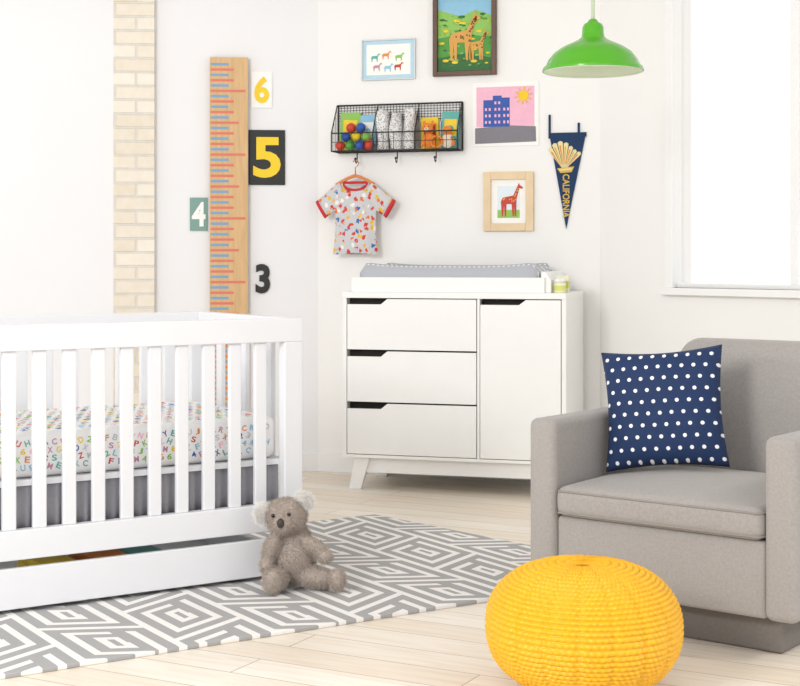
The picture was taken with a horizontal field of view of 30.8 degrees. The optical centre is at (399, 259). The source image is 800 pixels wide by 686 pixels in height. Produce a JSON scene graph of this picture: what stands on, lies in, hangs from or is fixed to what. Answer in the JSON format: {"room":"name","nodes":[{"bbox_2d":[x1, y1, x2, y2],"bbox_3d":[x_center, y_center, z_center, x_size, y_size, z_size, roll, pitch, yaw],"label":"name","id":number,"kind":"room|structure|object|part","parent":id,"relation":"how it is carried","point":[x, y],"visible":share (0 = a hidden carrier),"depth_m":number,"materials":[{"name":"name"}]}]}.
{"room":"children's room","nodes":[
{"label":"children's room","id":0,"kind":"room"},
{"bbox_2d":[113,0,154,404],"bbox_3d":[-1.267,-0.355,6.914,0.192,2.750,0.035,0,0,-5],"label":"brick column","id":1,"kind":"structure","parent":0,"point":[133,20],"depth_m":6.90,"materials":[{"name":"beige brick"}]},
{"bbox_2d":[0,0,317,452],"bbox_3d":[-1.895,-0.355,6.937,3.000,2.750,0.121,0,0,-5],"label":"wall","id":2,"kind":"structure","parent":0,"point":[56,56],"depth_m":6.94,"materials":[{"name":"white paint"}]},
{"bbox_2d":[190,198,207,230],"bbox_3d":[-0.965,-0.220,6.953,0.084,0.159,0.008,0,0,-5],"label":"number sign","id":3,"kind":"object","parent":2,"relation":"attached to","point":[198,207],"visible":1,"depth_m":6.95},
{"bbox_2d":[210,57,247,407],"bbox_3d":[-0.820,0.025,6.944,0.181,1.990,0.021,0,0,-5],"label":"ruler","id":4,"kind":"object","parent":2,"relation":"attached to","point":[228,75],"visible":0.65,"depth_m":6.93,"materials":[{"name":"brown wood"}]},
{"bbox_2d":[251,72,271,107],"bbox_3d":[-0.665,-0.819,6.979,0.098,0.174,0.008,0,0,-5],"label":"number sign","id":5,"kind":"object","parent":2,"relation":"attached to","point":[261,82],"visible":1,"depth_m":6.98,"materials":[{"name":"yellow paint"}]},
{"bbox_2d":[255,264,269,292],"bbox_3d":[-0.661,0.090,6.980,0.070,0.142,0.008,0,0,-5],"label":"number sign","id":6,"kind":"object","parent":2,"relation":"attached to","point":[260,267],"visible":1,"depth_m":6.98,"materials":[{"name":"black paint"}]},
{"bbox_2d":[249,130,284,184],"bbox_3d":[-0.641,-0.493,6.982,0.174,0.265,0.008,0,0,-5],"label":"number sign","id":7,"kind":"object","parent":2,"relation":"attached to","point":[266,147],"visible":1,"depth_m":6.98,"materials":[{"name":"black paint"}]},
{"bbox_2d":[275,452,317,471],"bbox_3d":[-0.784,0.975,6.967,0.780,0.090,0.014,0,0,-5],"label":"baseboard","id":8,"kind":"structure","parent":2,"relation":"attached to","point":[309,460],"depth_m":6.99,"materials":[{"name":"white paint"}]},
{"bbox_2d":[0,471,799,685],"bbox_3d":[0.000,1.050,3.250,6.400,0.060,9.500,0,0,0],"label":"floor","id":9,"kind":"structure","parent":0,"point":[448,646],"depth_m":3.78,"materials":[{"name":"brown wood"}]},
{"bbox_2d":[0,514,530,679],"bbox_3d":[-0.719,1.014,4.517,2.818,0.012,1.394,0,0,-33],"label":"rug","id":10,"kind":"object","parent":9,"relation":"on","point":[394,567],"visible":0.52,"depth_m":4.27,"materials":[{"name":"grey fabric"}]},
{"bbox_2d":[0,311,301,610],"bbox_3d":[-1.087,0.597,4.582,1.370,0.822,0.744,0,0,-33],"label":"crib","id":11,"kind":"object","parent":10,"relation":"on","point":[207,545],"visible":0.77,"depth_m":4.39,"materials":[{"name":"white paint"}]},
{"bbox_2d":[17,555,74,566],"bbox_3d":[-1.063,0.931,4.362,0.110,0.086,0.240,0,0,-33],"label":"folded blanket","id":12,"kind":"object","parent":11,"relation":"in","point":[61,558],"visible":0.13,"depth_m":4.31,"materials":[{"name":"fabric"}]},
{"bbox_2d":[68,549,126,559],"bbox_3d":[-0.929,0.930,4.449,0.110,0.088,0.240,0,0,-33],"label":"folded blanket","id":13,"kind":"object","parent":11,"relation":"in","point":[113,552],"visible":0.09,"depth_m":4.39,"materials":[{"name":"fabric"}]},
{"bbox_3d":[-1.279,0.522,4.878,1.370,0.672,0.038,0,0,-33],"label":"rail","id":14,"kind":"part","parent":11,"relation":"part of","materials":[{"name":"white paint"}]},
{"bbox_2d":[0,401,274,478],"bbox_3d":[-1.088,0.567,4.584,1.250,0.136,0.637,0,0,-33],"label":"mattress","id":15,"kind":"object","parent":11,"relation":"on","point":[112,412],"visible":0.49,"depth_m":4.45,"materials":[{"name":"white fabric"}]},
{"bbox_2d":[0,464,277,529],"bbox_3d":[-0.913,0.725,4.315,1.242,0.157,0.020,0,0,-33],"label":"skirt","id":16,"kind":"object","parent":11,"relation":"hanging from","point":[112,485],"visible":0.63,"depth_m":4.39,"materials":[{"name":"grey fabric"}]},
{"bbox_2d":[117,545,161,553],"bbox_3d":[-0.828,0.932,4.514,0.110,0.084,0.240,0,0,-33],"label":"folded blanket","id":17,"kind":"object","parent":11,"relation":"in","point":[148,548],"visible":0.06,"depth_m":4.46,"materials":[{"name":"fabric"}]},
{"bbox_3d":[-0.731,0.634,5.233,0.065,0.747,0.040,0,0,-33],"label":"post","id":18,"kind":"part","parent":11,"relation":"part of","materials":[{"name":"white paint"}]},
{"bbox_3d":[-0.529,0.522,4.947,0.038,0.672,0.664,0,0,-33],"label":"rail","id":19,"kind":"part","parent":11,"relation":"part of","materials":[{"name":"white paint"}]},
{"bbox_3d":[-0.350,0.634,4.646,0.065,0.747,0.040,0,0,-33],"label":"post","id":20,"kind":"part","parent":11,"relation":"part of","materials":[{"name":"white paint"}]},
{"bbox_2d":[251,489,348,594],"bbox_3d":[-0.311,0.853,4.437,0.298,0.307,0.206,0,0,-10],"label":"plush","id":21,"kind":"object","parent":10,"relation":"on","point":[290,554],"visible":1,"depth_m":4.42},
{"bbox_2d":[342,291,583,488],"bbox_3d":[0.291,0.581,6.539,1.003,0.878,0.484,0,0,16],"label":"dresser","id":22,"kind":"object","parent":9,"relation":"on","point":[434,383],"visible":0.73,"depth_m":6.32,"materials":[{"name":"white paint"}]},
{"bbox_3d":[-0.177,0.948,6.464,0.097,0.144,0.035,0,0,16],"label":"leg","id":23,"kind":"part","parent":22,"relation":"part of","materials":[{"name":"white paint"}]},
{"bbox_3d":[-0.065,0.948,6.854,0.097,0.144,0.035,0,0,16],"label":"leg","id":24,"kind":"part","parent":22,"relation":"part of","materials":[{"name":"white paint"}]},
{"bbox_3d":[0.054,0.284,6.383,0.587,0.224,0.045,0,0,16],"label":"drawer","id":25,"kind":"part","parent":22,"relation":"part of","materials":[{"name":"white paint"}]},
{"bbox_3d":[0.054,0.515,6.383,0.587,0.224,0.045,0,0,16],"label":"drawer","id":26,"kind":"part","parent":22,"relation":"part of","materials":[{"name":"white paint"}]},
{"bbox_3d":[0.054,0.747,6.383,0.587,0.224,0.045,0,0,16],"label":"drawer","id":27,"kind":"part","parent":22,"relation":"part of","materials":[{"name":"white paint"}]},
{"bbox_3d":[0.291,0.910,6.541,0.863,0.069,0.410,0,0,16],"label":"frame","id":28,"kind":"part","parent":22,"relation":"part of","materials":[{"name":"white paint"}]},
{"bbox_2d":[352,271,562,292],"bbox_3d":[0.273,0.096,6.546,0.895,0.092,0.430,0,0,16],"label":"tray","id":29,"kind":"object","parent":22,"relation":"on","point":[545,284],"visible":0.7,"depth_m":6.33,"materials":[{"name":"white paint"}]},
{"bbox_3d":[0.261,0.109,6.549,0.870,0.066,0.430,0,0,16],"label":"tray frame","id":30,"kind":"part","parent":29,"relation":"part of","materials":[{"name":"white paint"}]},
{"bbox_2d":[360,263,551,277],"bbox_3d":[0.259,0.072,6.550,0.810,0.117,0.384,0,0,16],"label":"changing pad","id":31,"kind":"object","parent":29,"relation":"in","point":[526,270],"visible":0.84,"depth_m":6.37,"materials":[{"name":"grey fabric"}]},
{"bbox_2d":[541,271,562,292],"bbox_3d":[0.683,0.096,6.428,0.043,0.092,0.394,0,0,16],"label":"tray","id":32,"kind":"object","parent":29,"relation":"on","point":[547,277],"depth_m":6.24,"materials":[{"name":"white paint"}]},
{"bbox_3d":[0.519,0.515,6.235,0.352,0.687,0.018,0,0,16],"label":"door","id":33,"kind":"part","parent":22,"relation":"part of","materials":[{"name":"white paint"}]},
{"bbox_2d":[554,278,565,292],"bbox_3d":[0.689,0.111,6.250,0.053,0.062,0.053,0,0,16],"label":"jar","id":34,"kind":"object","parent":22,"relation":"on","point":[559,285],"visible":1,"depth_m":6.23,"materials":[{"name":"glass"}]},
{"bbox_3d":[0.689,0.088,6.250,0.048,0.016,0.048,0,0,16],"label":"jar lid","id":35,"kind":"part","parent":34,"relation":"part of","materials":[{"name":"white paint"}]},
{"bbox_2d":[557,275,569,292],"bbox_3d":[0.714,0.104,6.336,0.050,0.075,0.041,0,0,16],"label":"box","id":36,"kind":"object","parent":22,"relation":"on","point":[566,277],"visible":0.59,"depth_m":6.32,"materials":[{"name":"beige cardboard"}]},
{"bbox_2d":[485,554,683,685],"bbox_3d":[0.437,0.868,3.455,0.469,0.304,0.471,0,0,0],"label":"pouf","id":37,"kind":"object","parent":9,"relation":"on","point":[580,619],"visible":1,"depth_m":3.29,"materials":[{"name":"yellow knitted cotton yarn"}]},
{"bbox_2d":[531,338,799,653],"bbox_3d":[0.922,0.632,4.196,0.800,0.777,0.801,0,0,38],"label":"armchair","id":38,"kind":"object","parent":9,"relation":"on","point":[725,541],"visible":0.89,"depth_m":3.94,"materials":[{"name":"grey fabric"}]},
{"bbox_3d":[0.638,0.685,4.410,0.088,0.470,0.780,0,0,38],"label":"arm","id":39,"kind":"part","parent":38,"relation":"part of","materials":[{"name":"grey fabric"}]},
{"bbox_2d":[557,465,765,539],"bbox_3d":[0.862,0.662,4.118,0.620,0.115,0.605,0,0,38],"label":"seat cushion","id":40,"kind":"object","parent":38,"relation":"on","point":[689,502],"depth_m":3.94,"materials":[{"name":"grey fabric"}]},
{"bbox_3d":[0.917,0.820,4.189,0.624,0.200,0.745,0,0,38],"label":"seat","id":41,"kind":"part","parent":38,"relation":"part of","materials":[{"name":"grey fabric"}]},
{"bbox_2d":[601,344,729,471],"bbox_3d":[0.772,0.434,4.240,0.387,0.376,0.166,0,0,19],"label":"throw pillow","id":42,"kind":"object","parent":38,"relation":"on","point":[664,408],"visible":1,"depth_m":4.19,"materials":[{"name":"blue fabric"}]},
{"bbox_3d":[1.099,0.484,4.422,0.540,0.481,0.225,0,0,38],"label":"backrest","id":43,"kind":"part","parent":38,"relation":"part of","materials":[{"name":"grey fabric"}]},
{"bbox_3d":[1.199,0.685,3.972,0.088,0.470,0.780,0,0,38],"label":"arm","id":44,"kind":"part","parent":38,"relation":"part of","materials":[{"name":"grey fabric"}]},
{"bbox_2d":[318,0,599,452],"bbox_3d":[0.276,-0.355,6.878,1.364,2.750,0.120,0,0,16],"label":"wall","id":45,"kind":"structure","parent":0,"point":[436,215],"depth_m":6.83,"materials":[{"name":"white paint"}]},
{"bbox_2d":[361,38,415,80],"bbox_3d":[-0.056,-0.955,6.902,0.268,0.195,0.015,0,0,16],"label":"wall art","id":46,"kind":"object","parent":45,"relation":"attached to","point":[381,59],"visible":1,"depth_m":6.90,"materials":[{"name":"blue paper"}]},
{"bbox_2d":[331,101,462,163],"bbox_3d":[-0.016,-0.601,6.840,0.621,0.287,0.113,0,0,16],"label":"wall basket","id":47,"kind":"object","parent":45,"relation":"attached to","point":[460,119],"visible":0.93,"depth_m":6.84,"materials":[{"name":"black metal"}]},
{"bbox_2d":[335,141,344,149],"bbox_3d":[-0.283,-0.543,6.887,0.047,0.047,0.047,0,0,0],"label":"ball","id":48,"kind":"object","parent":47,"relation":"in","point":[338,145],"visible":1,"depth_m":6.87,"materials":[{"name":"paint"}]},
{"bbox_2d":[342,134,350,141],"bbox_3d":[-0.258,-0.586,6.904,0.047,0.047,0.047,0,0,0],"label":"ball","id":49,"kind":"object","parent":47,"relation":"in","point":[345,137],"visible":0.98,"depth_m":6.88,"materials":[{"name":"paint"}]},
{"bbox_2d":[345,141,354,149],"bbox_3d":[-0.237,-0.543,6.874,0.047,0.047,0.047,0,0,0],"label":"ball","id":50,"kind":"object","parent":47,"relation":"in","point":[349,145],"visible":1,"depth_m":6.86,"materials":[{"name":"paint"}]},
{"bbox_2d":[340,112,361,149],"bbox_3d":[-0.237,-0.613,6.945,0.106,0.189,0.018,0,0,16],"label":"picture book","id":51,"kind":"object","parent":47,"relation":"in","point":[346,118],"visible":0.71,"depth_m":6.94,"materials":[{"name":"paper"}]},
{"bbox_2d":[346,123,355,131],"bbox_3d":[-0.233,-0.628,6.899,0.047,0.047,0.047,0,0,0],"label":"ball","id":52,"kind":"object","parent":47,"relation":"in","point":[350,127],"visible":1,"depth_m":6.88,"materials":[{"name":"paint"}]},
{"bbox_2d":[336,160,374,184],"bbox_3d":[-0.212,-0.413,6.879,0.196,0.128,0.012,0,0,16],"label":"clothes hanger","id":53,"kind":"object","parent":47,"relation":"hanging from","point":[355,174],"visible":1,"depth_m":6.88,"materials":[{"name":"orange wood"}]},
{"bbox_2d":[316,181,395,254],"bbox_3d":[-0.212,-0.200,6.880,0.400,0.348,0.048,0,0,16],"label":"shirt","id":54,"kind":"object","parent":53,"relation":"hanging from","point":[355,210],"visible":1,"depth_m":6.87,"materials":[{"name":"white fabric"}]},
{"bbox_2d":[351,133,360,140],"bbox_3d":[-0.210,-0.587,6.889,0.047,0.047,0.047,0,0,0],"label":"ball","id":55,"kind":"object","parent":47,"relation":"in","point":[355,137],"visible":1,"depth_m":6.87,"materials":[{"name":"paint"}]},
{"bbox_2d":[355,140,363,149],"bbox_3d":[-0.191,-0.543,6.861,0.047,0.047,0.047,0,0,0],"label":"ball","id":56,"kind":"object","parent":47,"relation":"in","point":[358,145],"visible":1,"depth_m":6.84,"materials":[{"name":"paint"}]},
{"bbox_2d":[356,123,365,131],"bbox_3d":[-0.186,-0.628,6.886,0.047,0.047,0.047,0,0,0],"label":"ball","id":57,"kind":"object","parent":47,"relation":"in","point":[360,127],"visible":1,"depth_m":6.87,"materials":[{"name":"paint"}]},
{"bbox_2d":[361,133,370,140],"bbox_3d":[-0.162,-0.586,6.876,0.047,0.047,0.047,0,0,0],"label":"ball","id":58,"kind":"object","parent":47,"relation":"in","point":[364,136],"visible":1,"depth_m":6.86,"materials":[{"name":"paint"}]},
{"bbox_2d":[364,140,371,149],"bbox_3d":[-0.145,-0.543,6.848,0.047,0.047,0.047,0,0,0],"label":"ball","id":59,"kind":"object","parent":47,"relation":"in","point":[368,145],"visible":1,"depth_m":6.83,"materials":[{"name":"paint"}]},
{"bbox_2d":[360,115,375,149],"bbox_3d":[-0.151,-0.606,6.920,0.081,0.172,0.016,0,0,16],"label":"picture book","id":60,"kind":"object","parent":47,"relation":"in","point":[368,120],"visible":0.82,"depth_m":6.91,"materials":[{"name":"paper"}]},
{"bbox_2d":[376,109,388,149],"bbox_3d":[-0.082,-0.617,6.863,0.065,0.191,0.088,0,0,16],"label":"folded cloth","id":61,"kind":"object","parent":47,"relation":"in","point":[382,117],"visible":0.94,"depth_m":6.83,"materials":[{"name":"white fabric"}]},
{"bbox_2d":[389,112,402,148],"bbox_3d":[-0.019,-0.609,6.844,0.065,0.176,0.088,0,0,16],"label":"folded cloth","id":62,"kind":"object","parent":47,"relation":"in","point":[396,119],"visible":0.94,"depth_m":6.82,"materials":[{"name":"white fabric"}]},
{"bbox_2d":[402,107,415,148],"bbox_3d":[0.043,-0.619,6.822,0.065,0.196,0.087,0,0,16],"label":"folded cloth","id":63,"kind":"object","parent":47,"relation":"in","point":[410,116],"visible":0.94,"depth_m":6.79,"materials":[{"name":"white fabric"}]},
{"bbox_2d":[421,120,434,147],"bbox_3d":[0.131,-0.588,6.781,0.066,0.130,0.055,0,0,-13],"label":"plush toy","id":64,"kind":"object","parent":47,"relation":"in","point":[427,136],"visible":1,"depth_m":6.77,"materials":[{"name":"orange fabric"}]},
{"bbox_2d":[421,117,438,148],"bbox_3d":[0.141,-0.596,6.836,0.090,0.153,0.017,0,0,16],"label":"picture book","id":65,"kind":"object","parent":47,"relation":"in","point":[435,119],"visible":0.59,"depth_m":6.83,"materials":[{"name":"paper"}]},
{"bbox_2d":[430,135,442,147],"bbox_3d":[0.170,-0.551,6.744,0.063,0.063,0.011,0,0,16],"label":"ring","id":66,"kind":"object","parent":47,"relation":"in","point":[438,136],"visible":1,"depth_m":6.74,"materials":[{"name":"paint"}]},
{"bbox_2d":[438,126,454,147],"bbox_3d":[0.221,-0.574,6.759,0.081,0.103,0.046,0,0,16],"label":"plush toy","id":67,"kind":"object","parent":47,"relation":"in","point":[450,143],"visible":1,"depth_m":6.74,"materials":[{"name":"orange fabric"}]},
{"bbox_2d":[441,112,458,147],"bbox_3d":[0.238,-0.608,6.807,0.091,0.178,0.018,0,0,16],"label":"picture book","id":68,"kind":"object","parent":47,"relation":"in","point":[450,119],"visible":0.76,"depth_m":6.80,"materials":[{"name":"paper"}]},
{"bbox_2d":[318,453,530,479],"bbox_3d":[0.257,0.975,6.814,1.360,0.090,0.014,0,0,16],"label":"baseboard","id":69,"kind":"structure","parent":45,"relation":"attached to","point":[327,462],"depth_m":6.96,"materials":[{"name":"white paint"}]},
{"bbox_2d":[433,0,496,76],"bbox_3d":[0.303,-1.064,6.794,0.304,0.400,0.025,0,0,16],"label":"wall art","id":70,"kind":"object","parent":45,"relation":"attached to","point":[464,31],"visible":1,"depth_m":6.80,"materials":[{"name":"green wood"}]},
{"bbox_2d":[473,81,538,146],"bbox_3d":[0.491,-0.680,6.748,0.313,0.298,0.009,0,0,16],"label":"painting","id":71,"kind":"object","parent":45,"relation":"attached to","point":[504,113],"visible":1,"depth_m":6.75,"materials":[{"name":"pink paper"}]},
{"bbox_2d":[483,171,533,230],"bbox_3d":[0.504,-0.273,6.739,0.237,0.275,0.020,0,0,16],"label":"wall art","id":72,"kind":"object","parent":45,"relation":"attached to","point":[508,197],"visible":1,"depth_m":6.74,"materials":[{"name":"brown wood"}]},
{"bbox_2d":[491,179,525,222],"bbox_3d":[0.505,-0.273,6.743,0.165,0.203,0.008,0,0,16],"label":"picture","id":73,"kind":"object","parent":72,"relation":"attached to","point":[508,196],"depth_m":6.74,"materials":[{"name":"white paper"}]},
{"bbox_2d":[548,115,586,227],"bbox_3d":[0.770,-0.406,6.668,0.177,0.527,0.008,0,0,16],"label":"pennant","id":74,"kind":"object","parent":45,"relation":"hanging from","point":[566,150],"visible":1,"depth_m":6.67,"materials":[{"name":"blue fabric"}]},
{"bbox_2d":[600,0,799,407],"bbox_3d":[1.923,-0.355,5.388,0.120,2.750,3.200,0,0,-37],"label":"wall","id":75,"kind":"structure","parent":0,"point":[634,318],"depth_m":6.41,"materials":[{"name":"white paint"}]},
{"bbox_2d":[659,0,799,297],"bbox_3d":[1.564,-0.625,5.775,0.090,1.550,1.350,0,0,-37],"label":"window","id":76,"kind":"structure","parent":75,"relation":"in","point":[673,284],"depth_m":6.27,"materials":[{"name":"white paint"}]},
{"bbox_3d":[0.000,-1.760,5.300,6.400,0.060,5.400,0,0,0],"label":"ceiling","id":77,"kind":"structure","parent":0,"visible":0},
{"bbox_2d":[542,0,643,77],"bbox_3d":[0.692,-1.202,5.200,0.362,1.056,0.362,0,0,0],"label":"pendant lamp","id":78,"kind":"object","parent":77,"relation":"hanging from","point":[593,55],"visible":1,"depth_m":5.12,"materials":[{"name":"green metal"}]},
{"bbox_3d":[0.692,-1.288,5.200,0.014,0.884,0.014,0,0,0],"label":"rod","id":79,"kind":"part","parent":78,"relation":"part of","materials":[{"name":"white metal"}]},
{"bbox_3d":[0.692,-0.769,5.200,0.362,0.186,0.362,0,0,0],"label":"lamp shade","id":80,"kind":"part","parent":78,"relation":"part of","materials":[{"name":"green metal"}]}
]}

